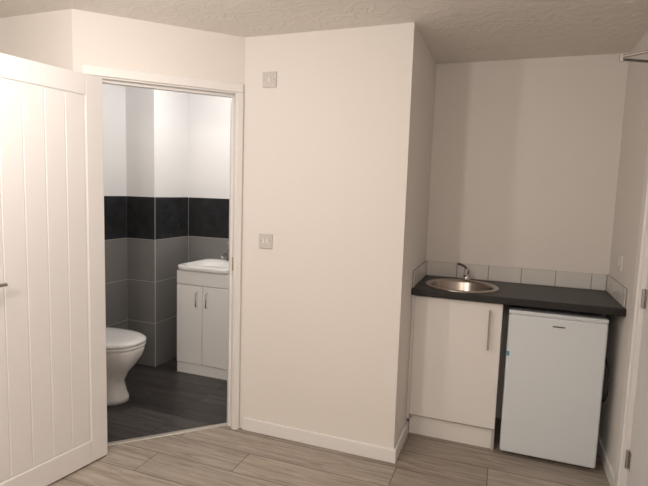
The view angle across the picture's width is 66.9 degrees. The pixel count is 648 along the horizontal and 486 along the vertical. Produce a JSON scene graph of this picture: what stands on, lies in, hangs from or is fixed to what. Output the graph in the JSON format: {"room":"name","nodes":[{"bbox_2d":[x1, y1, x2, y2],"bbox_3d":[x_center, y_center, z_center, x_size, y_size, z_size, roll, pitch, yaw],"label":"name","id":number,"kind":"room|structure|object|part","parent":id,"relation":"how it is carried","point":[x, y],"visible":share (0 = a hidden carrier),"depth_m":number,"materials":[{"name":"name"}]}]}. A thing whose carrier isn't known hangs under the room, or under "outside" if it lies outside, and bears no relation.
{"room":"studio apartment","nodes":[
{"label":"studio apartment","id":0,"kind":"room"},
{"bbox_2d":[0,9,72,70],"bbox_3d":[-1.980,-0.056,2.844,1.530,2.320,0.100,4,6,20],"label":"wall","id":1,"kind":"structure","parent":0,"point":[45,37],"depth_m":2.50,"materials":[{"name":"white paint"}]},
{"bbox_2d":[102,84,126,195],"bbox_3d":[-1.760,-0.139,3.718,0.100,2.320,1.700,4,6,20],"label":"wall","id":2,"kind":"structure","parent":0,"point":[114,96],"depth_m":3.81,"materials":[{"name":"white paint"}]},
{"bbox_2d":[104,196,127,328],"bbox_3d":[-1.819,0.355,3.491,0.009,1.380,1.151,4,6,20],"label":"trim tiling","id":3,"kind":"structure","parent":2,"relation":"attached to","point":[115,207],"depth_m":3.90,"materials":[{"name":"grey tile"}]},
{"bbox_2d":[126,86,188,196],"bbox_3d":[-1.400,-0.172,4.149,0.275,2.320,0.440,4,6,20],"label":"wall","id":4,"kind":"structure","parent":0,"point":[156,120],"depth_m":3.91,"materials":[{"name":"white paint"}]},
{"bbox_2d":[127,196,155,366],"bbox_3d":[-1.489,0.315,3.986,0.284,1.380,0.009,4,6,20],"label":"wall tiles","id":5,"kind":"object","parent":4,"relation":"attached to","point":[141,242],"visible":0.92,"depth_m":3.97,"materials":[{"name":"grey tile"}]},
{"bbox_2d":[155,197,187,365],"bbox_3d":[-1.283,0.305,4.144,0.009,1.380,0.431,4,6,20],"label":"wall tiles","id":6,"kind":"object","parent":4,"relation":"attached to","point":[171,213],"visible":0.76,"depth_m":4.09,"materials":[{"name":"grey tile"}]},
{"bbox_2d":[72,9,244,427],"bbox_3d":[-0.884,-0.013,2.771,0.918,2.320,0.100,-1,6,-25],"label":"wall","id":7,"kind":"structure","parent":0,"point":[98,39],"depth_m":2.59,"materials":[{"name":"white paint"}]},
{"bbox_2d":[0,74,107,482],"bbox_3d":[-1.321,0.184,2.272,0.035,1.987,0.680,5,7,28],"label":"door","id":8,"kind":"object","parent":7,"relation":"attached to","point":[43,87],"depth_m":2.49,"materials":[{"name":"white paint"}]},
{"bbox_2d":[0,53,84,94],"bbox_3d":[-1.295,-0.753,2.166,0.035,0.100,0.510,5,7,28],"label":"rail","id":9,"kind":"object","parent":8,"relation":"attached to","point":[15,68],"depth_m":2.19,"materials":[{"name":"white paint"}]},
{"bbox_2d":[0,79,89,481],"bbox_3d":[-1.325,0.175,2.262,0.025,1.755,0.498,5,7,28],"label":"boards","id":10,"kind":"object","parent":8,"relation":"attached to","point":[60,253],"visible":0.98,"depth_m":2.27,"materials":[{"name":"white paint"}]},
{"bbox_2d":[0,441,91,485],"bbox_3d":[-1.355,1.113,2.359,0.035,0.120,0.510,5,7,28],"label":"rail","id":11,"kind":"object","parent":8,"relation":"attached to","point":[46,473],"visible":0.8,"depth_m":2.40,"materials":[{"name":"white paint"}]},
{"bbox_3d":[-1.181,0.162,2.527,0.035,1.987,0.095,5,7,28],"label":"hinge stile","id":12,"kind":"part","parent":8,"relation":"part of","materials":[{"name":"white wood"}]},
{"bbox_2d":[82,64,243,97],"bbox_3d":[-0.856,-0.873,2.674,0.832,0.069,0.118,-1,6,-25],"label":"door frame","id":13,"kind":"structure","parent":7,"relation":"attached to","point":[112,76],"depth_m":2.63,"materials":[{"name":"white wood"}]},
{"bbox_2d":[230,92,237,428],"bbox_3d":[-0.543,0.128,2.945,0.022,2.025,0.104,-1,6,-25],"label":"lining","id":14,"kind":"object","parent":7,"relation":"attached to","point":[235,95],"visible":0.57,"depth_m":2.90,"materials":[{"name":"white wood"}]},
{"bbox_2d":[227,95,233,425],"bbox_3d":[-0.564,0.138,2.950,0.012,2.003,0.035,-1,6,-25],"label":"door frame","id":15,"kind":"object","parent":14,"relation":"attached to","point":[232,98],"visible":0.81,"depth_m":2.93,"materials":[{"name":"white wood"}]},
{"bbox_2d":[233,92,243,429],"bbox_3d":[-0.507,0.142,2.899,0.039,2.010,0.016,-1,6,-25],"label":"trim","id":16,"kind":"structure","parent":7,"relation":"attached to","point":[240,96],"depth_m":2.88,"materials":[{"name":"white wood"}]},
{"bbox_2d":[188,93,230,209],"bbox_3d":[-0.669,-0.150,4.167,1.635,2.320,0.100,4,6,20],"label":"wall","id":17,"kind":"structure","parent":0,"point":[208,116],"depth_m":4.17,"materials":[{"name":"white paint"}]},
{"bbox_2d":[188,197,228,261],"bbox_3d":[-0.616,0.328,4.133,1.251,1.380,0.009,4,6,20],"label":"trim tiling back","id":18,"kind":"object","parent":17,"relation":"attached to","point":[208,218],"visible":0.05,"depth_m":4.23,"materials":[{"name":"grey tile"}]},
{"bbox_2d":[0,0,647,63],"bbox_3d":[-1.142,-1.049,1.037,4.410,0.080,6.120,4,6,20],"label":"ceiling","id":19,"kind":"structure","parent":0,"point":[453,31],"depth_m":2.42,"materials":[{"name":"white paint"}]},
{"bbox_2d":[47,356,609,485],"bbox_3d":[-1.218,1.327,1.283,4.410,0.060,6.120,4,6,20],"label":"floor","id":20,"kind":"structure","parent":0,"point":[218,456],"depth_m":2.70,"materials":[{"name":"brown wood"}]},
{"bbox_2d":[106,327,145,405],"bbox_3d":[-1.530,0.663,3.358,0.665,0.815,0.400,4,6,20],"label":"toilet","id":21,"kind":"object","parent":20,"relation":"on","point":[124,347],"visible":0.31,"depth_m":3.26,"materials":[{"name":"white ceramic"}]},
{"bbox_3d":[-1.492,0.669,3.344,0.582,0.021,0.376,4,6,20],"label":"seat","id":22,"kind":"part","parent":21,"relation":"part of","materials":[{"name":"white ceramic"}]},
{"bbox_3d":[-1.491,0.639,3.341,0.584,0.034,0.378,4,6,20],"label":"lid","id":23,"kind":"part","parent":21,"relation":"part of","materials":[{"name":"white ceramic"}]},
{"bbox_2d":[107,423,227,445],"bbox_3d":[-0.926,1.135,2.911,0.730,0.006,0.033,-1,6,-25],"label":"threshold strip","id":24,"kind":"object","parent":20,"relation":"on","point":[221,424],"visible":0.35,"depth_m":2.90,"materials":[{"name":"silver metal"}]},
{"bbox_2d":[177,243,228,379],"bbox_3d":[-0.869,0.517,3.983,0.480,1.018,0.476,4,6,20],"label":"vanity unit","id":25,"kind":"object","parent":20,"relation":"on","point":[202,286],"visible":0.69,"depth_m":3.80,"materials":[{"name":"white wood"}]},
{"bbox_3d":[-1.053,0.637,3.846,0.232,0.625,0.019,4,6,20],"label":"cupboard door","id":26,"kind":"part","parent":25,"relation":"part of","materials":[{"name":"white wood"}]},
{"bbox_2d":[178,258,228,273],"bbox_3d":[-0.858,0.218,3.955,0.480,0.108,0.470,4,6,20],"label":"basin","id":27,"kind":"object","parent":25,"relation":"in","point":[210,265],"depth_m":3.83,"materials":[{"name":"white ceramic"}]},
{"bbox_3d":[-0.833,0.653,3.765,0.232,0.625,0.019,4,6,20],"label":"cupboard door","id":28,"kind":"part","parent":25,"relation":"part of","materials":[{"name":"white wood"}]},
{"bbox_2d":[221,243,228,260],"bbox_3d":[-0.807,0.077,4.068,0.048,0.156,0.148,4,6,20],"label":"tap","id":29,"kind":"object","parent":25,"relation":"on","point":[227,253],"depth_m":4.06,"materials":[{"name":"silver metal"}]},
{"bbox_2d":[406,295,503,449],"bbox_3d":[0.823,0.737,3.064,0.511,0.877,0.491,4,6,20],"label":"base cabinet","id":30,"kind":"object","parent":20,"relation":"on","point":[454,355],"visible":0.94,"depth_m":2.87,"materials":[{"name":"white"}]},
{"bbox_3d":[0.925,0.490,2.747,0.013,0.230,0.013,4,6,20],"label":"bar handle","id":31,"kind":"part","parent":30,"relation":"part of","materials":[{"name":"silver metal"}]},
{"bbox_2d":[411,275,625,316],"bbox_3d":[1.117,0.298,2.928,1.098,0.040,0.524,4,6,20],"label":"countertop","id":32,"kind":"structure","parent":30,"relation":"on","point":[528,295],"depth_m":2.76,"materials":[{"name":"black laminate"}]},
{"bbox_2d":[425,278,498,292],"bbox_3d":[0.840,0.331,3.008,0.436,0.153,0.436,4,6,20],"label":"sink","id":33,"kind":"object","parent":32,"relation":"in","point":[455,285],"visible":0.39,"depth_m":3.14,"materials":[{"name":"silver metal"}]},
{"bbox_2d":[457,262,469,279],"bbox_3d":[0.924,0.190,3.172,0.087,0.112,0.147,1,6,-4],"label":"tap","id":34,"kind":"object","parent":32,"relation":"on","point":[466,274],"visible":0.99,"depth_m":3.21,"materials":[{"name":"silver metal"}]},
{"bbox_2d":[499,305,609,468],"bbox_3d":[1.351,0.789,2.877,0.551,0.845,0.450,4,6,20],"label":"fridge","id":35,"kind":"object","parent":20,"relation":"on","point":[554,368],"visible":0.99,"depth_m":2.68,"materials":[{"name":"white metal"}]},
{"bbox_2d":[240,22,435,448],"bbox_3d":[0.107,-0.023,3.172,1.001,2.320,0.920,4,6,20],"label":"wall","id":36,"kind":"structure","parent":0,"point":[338,153],"depth_m":2.72,"materials":[{"name":"white paint"}]},
{"bbox_2d":[259,233,272,248],"bbox_3d":[-0.339,-0.011,2.840,0.086,0.086,0.013,4,6,20],"label":"light switch","id":37,"kind":"object","parent":36,"relation":"attached to","point":[265,240],"visible":1,"depth_m":2.83,"materials":[{"name":"grey plastic"}]},
{"bbox_2d":[262,71,276,87],"bbox_3d":[-0.306,-0.915,2.744,0.086,0.086,0.013,4,6,20],"label":"switch","id":38,"kind":"object","parent":36,"relation":"attached to","point":[269,78],"visible":1,"depth_m":2.74,"materials":[{"name":"grey plastic"}]},
{"bbox_2d":[242,417,395,463],"bbox_3d":[-0.055,1.134,2.837,0.953,0.078,0.015,4,6,20],"label":"baseboard","id":39,"kind":"structure","parent":36,"relation":"attached to","point":[349,446],"depth_m":2.81,"materials":[{"name":"white wood"}]},
{"bbox_2d":[394,421,408,459],"bbox_3d":[0.451,1.149,2.853,0.015,0.078,0.365,4,6,20],"label":"baseboard","id":40,"kind":"structure","parent":36,"relation":"attached to","point":[403,435],"depth_m":2.83,"materials":[{"name":"white wood"}]},
{"bbox_2d":[412,261,627,307],"bbox_3d":[1.123,0.228,2.933,1.100,0.100,0.500,4,6,20],"label":"tile backsplash","id":41,"kind":"structure","parent":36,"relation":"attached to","point":[602,282],"depth_m":3.11,"materials":[{"name":"grey tile"}]},
{"bbox_2d":[426,53,628,417],"bbox_3d":[1.281,0.014,3.176,1.200,2.320,0.100,4,6,20],"label":"wall","id":42,"kind":"structure","parent":0,"point":[525,158],"depth_m":3.08,"materials":[{"name":"white paint"}]},
{"bbox_2d":[619,54,624,61],"bbox_3d":[1.146,-0.711,1.885,0.018,0.025,0.018,4,6,20],"label":"closer elbow","id":43,"kind":"object","parent":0,"point":[621,59],"depth_m":1.88,"materials":[{"name":"white metal"}]},
{"bbox_2d":[599,31,647,472],"bbox_3d":[0.793,0.296,0.299,0.100,2.320,5.660,4,6,20],"label":"wall","id":44,"kind":"structure","parent":0,"point":[634,139],"depth_m":2.61,"materials":[{"name":"white paint"}]},
{"bbox_2d":[597,433,614,485],"bbox_3d":[1.573,1.194,2.763,0.015,0.078,0.670,4,6,20],"label":"baseboard","id":45,"kind":"structure","parent":44,"relation":"attached to","point":[608,469],"depth_m":2.66,"materials":[{"name":"white wood"}]},
{"bbox_2d":[617,254,622,270],"bbox_3d":[1.621,0.108,2.686,0.013,0.086,0.086,4,6,20],"label":"switch","id":46,"kind":"object","parent":44,"relation":"attached to","point":[620,257],"visible":1,"depth_m":2.67,"materials":[{"name":"white plastic"}]},
{"bbox_2d":[614,143,647,485],"bbox_3d":[1.472,0.261,2.313,0.016,2.020,0.070,4,6,20],"label":"trim","id":47,"kind":"structure","parent":44,"relation":"attached to","point":[644,206],"depth_m":2.31,"materials":[{"name":"white wood"}]},
{"bbox_2d":[621,216,647,485],"bbox_3d":[1.513,0.263,2.256,0.104,2.030,0.038,4,6,20],"label":"lining","id":48,"kind":"object","parent":44,"relation":"attached to","point":[644,276],"depth_m":2.30,"materials":[{"name":"white wood"}]},
{"bbox_3d":[1.447,1.032,2.340,0.016,0.090,0.016,4,6,20],"label":"hinge","id":49,"kind":"part","parent":48,"relation":"part of","materials":[{"name":"silver metal"}]},
{"bbox_2d":[628,450,631,471],"bbox_3d":[1.448,1.033,2.321,0.004,0.090,0.036,4,6,20],"label":"hinge leaf","id":50,"kind":"object","parent":48,"relation":"attached to","point":[629,463],"depth_m":2.31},
{"bbox_3d":[1.472,0.256,2.259,0.016,0.090,0.016,4,6,20],"label":"hinge","id":51,"kind":"part","parent":48,"relation":"part of","materials":[{"name":"silver metal"}]},
{"bbox_2d":[644,289,647,309],"bbox_3d":[1.473,0.258,2.241,0.004,0.090,0.036,4,6,20],"label":"hinge leaf","id":52,"kind":"object","parent":48,"relation":"attached to","point":[646,295],"depth_m":2.23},
{"bbox_3d":[1.383,-0.729,1.790,0.157,0.080,0.940,4,6,20],"label":"door","id":53,"kind":"structure","parent":44,"relation":"in","visible":0},
{"bbox_2d":[623,50,647,57],"bbox_3d":[1.217,-0.708,1.795,0.012,0.017,0.229,-3,7,-38],"label":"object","id":54,"kind":"structure","parent":53,"relation":"attached to","point":[645,51],"depth_m":1.84,"materials":[{"name":"white metal"}]},
{"bbox_3d":[1.217,-0.708,1.795,0.012,0.017,0.229,-3,7,-38],"label":"arm long","id":55,"kind":"part","parent":54,"relation":"part of","materials":[{"name":"silver metal"}]},
{"bbox_2d":[626,277,647,485],"bbox_3d":[1.362,0.306,1.893,0.036,1.996,0.774,4,6,20],"label":"leaf","id":56,"kind":"object","parent":53,"relation":"attached to","point":[638,474],"visible":1,"depth_m":2.21,"materials":[{"name":"white paint"}]},
{"bbox_2d":[624,58,647,62],"bbox_3d":[1.267,-0.701,1.895,0.224,0.015,0.109,4,6,20],"label":"door closer arm","id":57,"kind":"object","parent":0,"point":[626,59],"depth_m":1.89},
{"label":"rose","id":58,"kind":"object","parent":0,"visible":0},
{"label":"neck","id":59,"kind":"object","parent":58,"relation":"attached to","visible":0},
{"bbox_2d":[0,283,7,286],"bbox_3d":[-1.376,0.180,2.026,0.022,0.020,0.123,5,7,28],"label":"lever","id":60,"kind":"object","parent":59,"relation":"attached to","point":[1,284],"visible":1,"depth_m":2.06,"materials":[{"name":"silver metal"}]}
]}

